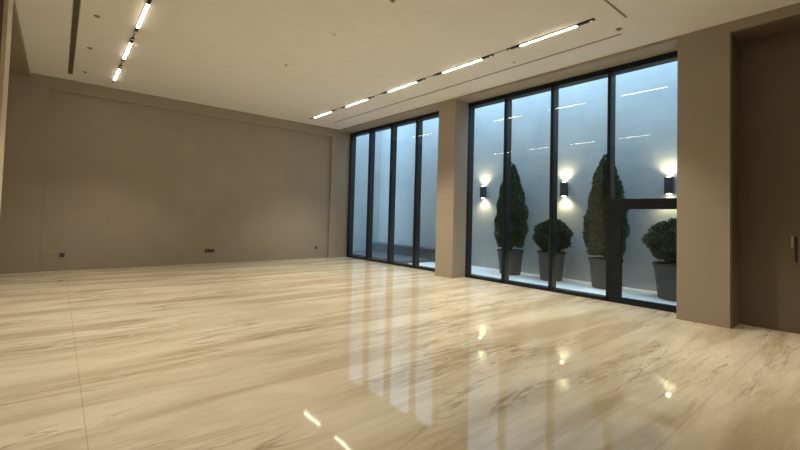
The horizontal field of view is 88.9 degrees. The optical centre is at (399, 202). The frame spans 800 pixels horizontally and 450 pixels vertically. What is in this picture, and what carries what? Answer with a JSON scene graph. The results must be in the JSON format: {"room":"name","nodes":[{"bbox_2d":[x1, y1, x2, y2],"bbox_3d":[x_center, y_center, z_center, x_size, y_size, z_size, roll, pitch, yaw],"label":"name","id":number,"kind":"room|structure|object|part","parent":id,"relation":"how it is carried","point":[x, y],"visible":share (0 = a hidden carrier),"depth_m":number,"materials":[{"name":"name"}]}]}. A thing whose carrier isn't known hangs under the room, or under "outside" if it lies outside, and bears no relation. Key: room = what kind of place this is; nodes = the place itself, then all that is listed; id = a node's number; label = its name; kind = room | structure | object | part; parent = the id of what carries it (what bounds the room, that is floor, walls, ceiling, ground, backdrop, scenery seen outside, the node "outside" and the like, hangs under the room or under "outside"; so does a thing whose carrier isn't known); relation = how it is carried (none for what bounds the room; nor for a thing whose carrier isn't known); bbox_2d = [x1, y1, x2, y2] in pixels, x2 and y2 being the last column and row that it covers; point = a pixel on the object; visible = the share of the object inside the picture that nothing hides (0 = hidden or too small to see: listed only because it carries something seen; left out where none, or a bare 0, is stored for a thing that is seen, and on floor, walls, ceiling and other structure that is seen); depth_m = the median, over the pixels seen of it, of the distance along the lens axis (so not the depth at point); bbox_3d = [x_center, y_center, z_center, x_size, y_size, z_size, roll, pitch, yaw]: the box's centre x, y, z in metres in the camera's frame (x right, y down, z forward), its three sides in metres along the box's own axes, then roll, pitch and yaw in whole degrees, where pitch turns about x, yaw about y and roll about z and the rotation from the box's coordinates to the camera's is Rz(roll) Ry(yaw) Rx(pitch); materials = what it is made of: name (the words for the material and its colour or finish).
{"room":"empty living room","nodes":[
{"label":"empty living room","id":0,"kind":"room"},
{"bbox_2d":[0,0,12,211],"bbox_3d":[-6.135,-0.765,5.793,0.685,4.870,0.610,3,-3,-40],"label":"trim","id":1,"kind":"structure","parent":0,"point":[8,4],"depth_m":5.91,"materials":[{"name":"stone"}]},
{"bbox_2d":[0,0,3,57],"bbox_3d":[-5.908,-2.253,5.583,0.635,1.900,0.030,3,-3,-40],"label":"trim","id":2,"kind":"structure","parent":1,"relation":"attached to","point":[1,1],"depth_m":5.78,"materials":[{"name":"brown wood"}]},
{"bbox_2d":[0,73,349,273],"bbox_3d":[-6.412,-0.597,12.780,11.750,5.000,0.300,3,-3,-40],"label":"wall","id":3,"kind":"structure","parent":0,"point":[101,177],"depth_m":12.05,"materials":[{"name":"beige paint"}]},
{"bbox_2d":[9,0,29,77],"bbox_3d":[-4.619,-3.441,3.182,1.920,0.380,16.754,3,-3,-40],"label":"trim","id":4,"kind":"structure","parent":3,"relation":"attached to","point":[18,66],"depth_m":8.56,"materials":[{"name":"paint"}]},
{"bbox_2d":[353,131,380,250],"bbox_3d":[-1.829,-1.585,18.207,2.150,7.600,0.300,3,-3,-40],"label":"wall","id":5,"kind":"structure","parent":0,"point":[362,142],"depth_m":18.18,"materials":[{"name":"white paint"}]},
{"bbox_2d":[0,257,799,449],"bbox_3d":[-1.027,1.993,8.096,14.200,0.200,19.754,3,-3,-40],"label":"floor","id":6,"kind":"structure","parent":0,"point":[338,353],"depth_m":4.51,"materials":[{"name":"stone"}]},
{"bbox_2d":[353,251,430,263],"bbox_3d":[-0.739,2.134,16.237,1.590,0.105,3.954,3,-3,-40],"label":"stone kerb","id":7,"kind":"object","parent":6,"relation":"on","point":[377,255],"visible":0.5,"depth_m":15.60,"materials":[{"name":"grey stone"}]},
{"bbox_2d":[372,242,435,261],"bbox_3d":[0.537,1.989,16.396,0.535,0.475,5.354,3,-3,-40],"label":"stone ledge","id":8,"kind":"object","parent":6,"relation":"on","point":[406,250],"visible":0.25,"depth_m":16.43,"materials":[{"name":"grey stone"}]},
{"bbox_2d":[493,162,529,274],"bbox_3d":[3.394,0.446,12.519,1.093,3.438,1.097,3,-3,-40],"label":"potted topiary","id":9,"kind":"object","parent":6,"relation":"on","point":[518,220],"visible":0.78,"depth_m":12.24,"materials":[{"name":"plant"}]},
{"bbox_2d":[532,219,573,280],"bbox_3d":[4.244,1.280,11.454,1.130,1.745,1.042,3,-3,-40],"label":"bush","id":10,"kind":"object","parent":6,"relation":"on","point":[540,236],"visible":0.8,"depth_m":11.20,"materials":[{"name":"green plant"}]},
{"bbox_2d":[582,154,629,289],"bbox_3d":[5.228,0.432,10.366,1.136,3.419,1.128,3,-3,-40],"label":"potted topiary","id":11,"kind":"object","parent":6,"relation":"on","point":[594,237],"visible":0.62,"depth_m":10.16,"materials":[{"name":"plant"}]},
{"bbox_2d":[641,218,676,301],"bbox_3d":[6.153,1.221,9.034,1.377,1.802,1.435,3,-3,-40],"label":"bush","id":12,"kind":"object","parent":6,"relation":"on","point":[663,245],"visible":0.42,"depth_m":8.83,"materials":[{"name":"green plant"}]},
{"bbox_2d":[15,0,799,129],"bbox_3d":[-0.217,-3.250,7.072,9.830,0.250,17.054,3,-3,-40],"label":"ceiling","id":13,"kind":"structure","parent":0,"point":[226,54],"depth_m":7.95,"materials":[{"name":"paint"}]},
{"bbox_2d":[67,0,80,73],"bbox_3d":[-3.726,-3.298,4.809,0.109,0.004,14.124,3,-3,-40],"label":"air slot","id":14,"kind":"object","parent":13,"relation":"attached to","point":[76,5],"visible":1,"depth_m":7.82,"materials":[{"name":"paint"}]},
{"bbox_2d":[112,65,121,82],"bbox_3d":[-7.044,-3.192,10.131,0.054,0.032,1.700,3,-3,-40],"label":"recessed light","id":15,"kind":"object","parent":13,"relation":"in","point":[120,66],"visible":1,"depth_m":10.00,"materials":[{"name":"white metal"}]},
{"bbox_2d":[113,69,120,80],"bbox_3d":[-7.044,-3.180,10.131,0.050,0.005,1.112,3,-3,-40],"label":"diffuser","id":16,"kind":"object","parent":15,"relation":"attached to","point":[118,70],"depth_m":10.09,"materials":[{"name":"white plastic"}]},
{"bbox_2d":[121,37,133,62],"bbox_3d":[-5.758,-3.209,8.600,0.054,0.032,1.700,3,-3,-40],"label":"recessed light","id":17,"kind":"object","parent":13,"relation":"in","point":[132,38],"visible":1,"depth_m":8.48,"materials":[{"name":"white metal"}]},
{"bbox_2d":[123,43,131,58],"bbox_3d":[-5.758,-3.197,8.599,0.050,0.005,1.112,3,-3,-40],"label":"diffuser","id":18,"kind":"object","parent":17,"relation":"attached to","point":[129,44],"depth_m":8.54,"materials":[{"name":"white plastic"}]},
{"bbox_2d":[134,0,151,32],"bbox_3d":[-4.446,-3.227,7.038,0.054,0.032,1.700,3,-3,-40],"label":"recessed light","id":19,"kind":"object","parent":13,"relation":"in","point":[148,2],"visible":1,"depth_m":6.98,"materials":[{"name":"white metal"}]},
{"bbox_2d":[136,4,149,27],"bbox_3d":[-4.446,-3.215,7.037,0.050,0.005,1.112,3,-3,-40],"label":"diffuser","id":20,"kind":"object","parent":19,"relation":"attached to","point":[146,6],"depth_m":6.98,"materials":[{"name":"white plastic"}]},
{"bbox_2d":[310,109,336,118],"bbox_3d":[-2.588,-2.949,13.610,0.054,0.032,1.700,3,-3,-40],"label":"recessed light","id":21,"kind":"object","parent":13,"relation":"in","point":[335,109],"visible":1,"depth_m":13.52,"materials":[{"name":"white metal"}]},
{"bbox_2d":[340,96,373,108],"bbox_3d":[-1.295,-2.967,12.071,0.054,0.032,1.700,3,-3,-40],"label":"recessed light","id":22,"kind":"object","parent":13,"relation":"in","point":[372,96],"visible":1,"depth_m":11.98,"materials":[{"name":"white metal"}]},
{"bbox_2d":[381,78,424,94],"bbox_3d":[0.049,-2.985,10.470,0.054,0.032,1.700,3,-3,-40],"label":"recessed light","id":23,"kind":"object","parent":13,"relation":"in","point":[422,79],"visible":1,"depth_m":10.39,"materials":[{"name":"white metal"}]},
{"bbox_2d":[388,82,416,91],"bbox_3d":[0.049,-2.972,10.470,0.050,0.005,1.112,3,-3,-40],"label":"diffuser","id":24,"kind":"object","parent":23,"relation":"attached to","point":[411,83],"depth_m":10.43,"materials":[{"name":"white plastic"}]},
{"bbox_2d":[433,54,493,75],"bbox_3d":[1.345,-3.002,8.928,0.054,0.032,1.700,3,-3,-40],"label":"recessed light","id":25,"kind":"object","parent":13,"relation":"in","point":[490,55],"visible":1,"depth_m":8.85,"materials":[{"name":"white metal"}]},
{"bbox_2d":[442,59,481,72],"bbox_3d":[1.345,-2.990,8.927,0.050,0.005,1.112,3,-3,-40],"label":"diffuser","id":26,"kind":"object","parent":25,"relation":"attached to","point":[476,60],"depth_m":8.91,"materials":[{"name":"white plastic"}]},
{"bbox_2d":[333,33,621,122],"bbox_3d":[0.758,-2.960,11.020,0.054,0.004,9.874,3,-3,-40],"label":"air slot","id":27,"kind":"object","parent":13,"relation":"attached to","point":[620,33],"visible":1,"depth_m":9.17,"materials":[{"name":"paint"}]},
{"bbox_2d":[507,18,594,50],"bbox_3d":[2.657,-3.020,7.365,0.054,0.032,1.700,3,-3,-40],"label":"recessed light","id":28,"kind":"object","parent":13,"relation":"in","point":[592,19],"visible":1,"depth_m":7.27,"materials":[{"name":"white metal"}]},
{"bbox_2d":[519,26,577,45],"bbox_3d":[2.656,-3.007,7.365,0.050,0.005,1.112,3,-3,-40],"label":"diffuser","id":29,"kind":"object","parent":28,"relation":"attached to","point":[570,27],"depth_m":7.33,"materials":[{"name":"white plastic"}]},
{"bbox_2d":[604,0,627,17],"bbox_3d":[3.310,-3.052,6.328,1.034,0.004,0.042,3,-3,-40],"label":"air slot","id":30,"kind":"object","parent":13,"relation":"attached to","point":[606,1],"visible":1,"depth_m":6.38,"materials":[{"name":"paint"}]},
{"bbox_2d":[497,249,523,274],"bbox_3d":[3.370,1.794,12.461,0.800,0.740,0.800,3,-3,-40],"label":"planter","id":31,"kind":"object","parent":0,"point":[515,255],"depth_m":12.15,"materials":[{"name":"grey concrete"}]},
{"bbox_2d":[378,61,676,290],"bbox_3d":[4.399,-1.603,12.694,0.300,7.600,19.754,3,-3,-40],"label":"wall","id":32,"kind":"structure","parent":0,"point":[646,99],"depth_m":11.87,"materials":[{"name":"white paint"}]},
{"bbox_2d":[480,186,485,197],"bbox_3d":[2.878,-0.372,14.058,0.170,0.416,0.170,3,-3,-40],"label":"wall sconce","id":33,"kind":"object","parent":32,"relation":"attached to","point":[482,188],"visible":1,"depth_m":13.99,"materials":[{"name":"metal"}]},
{"bbox_2d":[560,182,567,196],"bbox_3d":[4.763,-0.397,11.814,0.170,0.416,0.170,3,-3,-40],"label":"wall sconce","id":34,"kind":"object","parent":32,"relation":"attached to","point":[563,185],"visible":1,"depth_m":11.76,"materials":[{"name":"metal"}]},
{"bbox_2d":[664,177,673,193],"bbox_3d":[6.467,-0.420,9.785,0.170,0.416,0.170,3,-3,-40],"label":"wall sconce","id":35,"kind":"object","parent":32,"relation":"attached to","point":[668,181],"visible":1,"depth_m":9.72,"materials":[{"name":"metal"}]},
{"bbox_2d":[537,250,565,280],"bbox_3d":[4.239,1.752,11.429,0.760,0.800,0.760,3,-3,-40],"label":"planter","id":36,"kind":"object","parent":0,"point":[543,255],"depth_m":11.20,"materials":[{"name":"grey concrete"}]},
{"bbox_2d":[339,2,799,328],"bbox_3d":[3.253,-0.434,9.759,0.823,5.000,16.754,3,-3,-40],"label":"wall","id":37,"kind":"structure","parent":0,"point":[703,62],"depth_m":7.02,"materials":[{"name":"beige paint"}]},
{"bbox_2d":[346,111,438,271],"bbox_3d":[-0.198,-0.346,14.271,0.250,4.945,5.524,3,-3,-40],"label":"window","id":38,"kind":"structure","parent":37,"relation":"in","point":[418,120],"depth_m":14.38,"materials":[{"name":"grey metal"}]},
{"bbox_3d":[-0.265,2.086,14.187,0.250,0.075,5.524,3,-3,-40],"label":"sill rail","id":39,"kind":"part","parent":38,"relation":"part of","materials":[{"name":"grey metal"}]},
{"bbox_3d":[-0.131,-2.759,14.354,0.250,0.115,5.524,3,-3,-40],"label":"head rail","id":40,"kind":"part","parent":38,"relation":"part of","materials":[{"name":"grey metal"}]},
{"bbox_2d":[465,51,677,312],"bbox_3d":[3.675,-0.399,9.656,0.255,4.945,5.345,3,-3,-40],"label":"window","id":41,"kind":"structure","parent":37,"relation":"in","point":[611,72],"depth_m":9.64,"materials":[{"name":"grey metal"}]},
{"bbox_3d":[3.609,2.034,9.574,0.250,0.075,5.345,3,-3,-40],"label":"sill rail","id":42,"kind":"part","parent":41,"relation":"part of","materials":[{"name":"grey metal"}]},
{"bbox_3d":[3.743,-2.811,9.741,0.250,0.115,5.345,3,-3,-40],"label":"head rail","id":43,"kind":"part","parent":41,"relation":"part of","materials":[{"name":"grey metal"}]},
{"bbox_2d":[609,207,676,308],"bbox_3d":[4.858,1.056,8.039,0.095,1.968,1.370,3,-3,-40],"label":"door","id":44,"kind":"structure","parent":41,"relation":"attached to","point":[616,213],"depth_m":8.42,"materials":[{"name":"grey metal"}]},
{"bbox_3d":[4.878,1.984,7.953,0.095,0.108,1.060,3,-3,-40],"label":"rail","id":45,"kind":"part","parent":44,"relation":"part of","materials":[{"name":"grey metal"}]},
{"bbox_3d":[4.930,0.097,8.018,0.095,0.050,1.060,3,-3,-40],"label":"rail","id":46,"kind":"part","parent":44,"relation":"part of","materials":[{"name":"grey metal"}]},
{"bbox_2d":[730,14,799,333],"bbox_3d":[6.498,-0.399,5.733,0.585,4.830,2.816,3,-3,-40],"label":"door","id":47,"kind":"structure","parent":37,"relation":"in","point":[765,57],"depth_m":6.65,"materials":[{"name":"brown wood"}]},
{"bbox_3d":[6.165,0.606,6.402,0.028,0.190,0.035,3,-3,-40],"label":"handle","id":48,"kind":"part","parent":47,"relation":"part of","materials":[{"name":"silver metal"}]},
{"bbox_2d":[588,257,623,289],"bbox_3d":[5.190,1.770,10.294,0.800,0.740,0.800,3,-3,-40],"label":"planter","id":49,"kind":"object","parent":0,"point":[597,265],"depth_m":10.10,"materials":[{"name":"grey concrete"}]},
{"bbox_2d":[652,261,676,301],"bbox_3d":[6.141,1.730,8.977,1.000,0.780,1.000,3,-3,-40],"label":"planter","id":50,"kind":"object","parent":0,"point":[665,272],"depth_m":8.81,"materials":[{"name":"grey concrete"}]}
]}

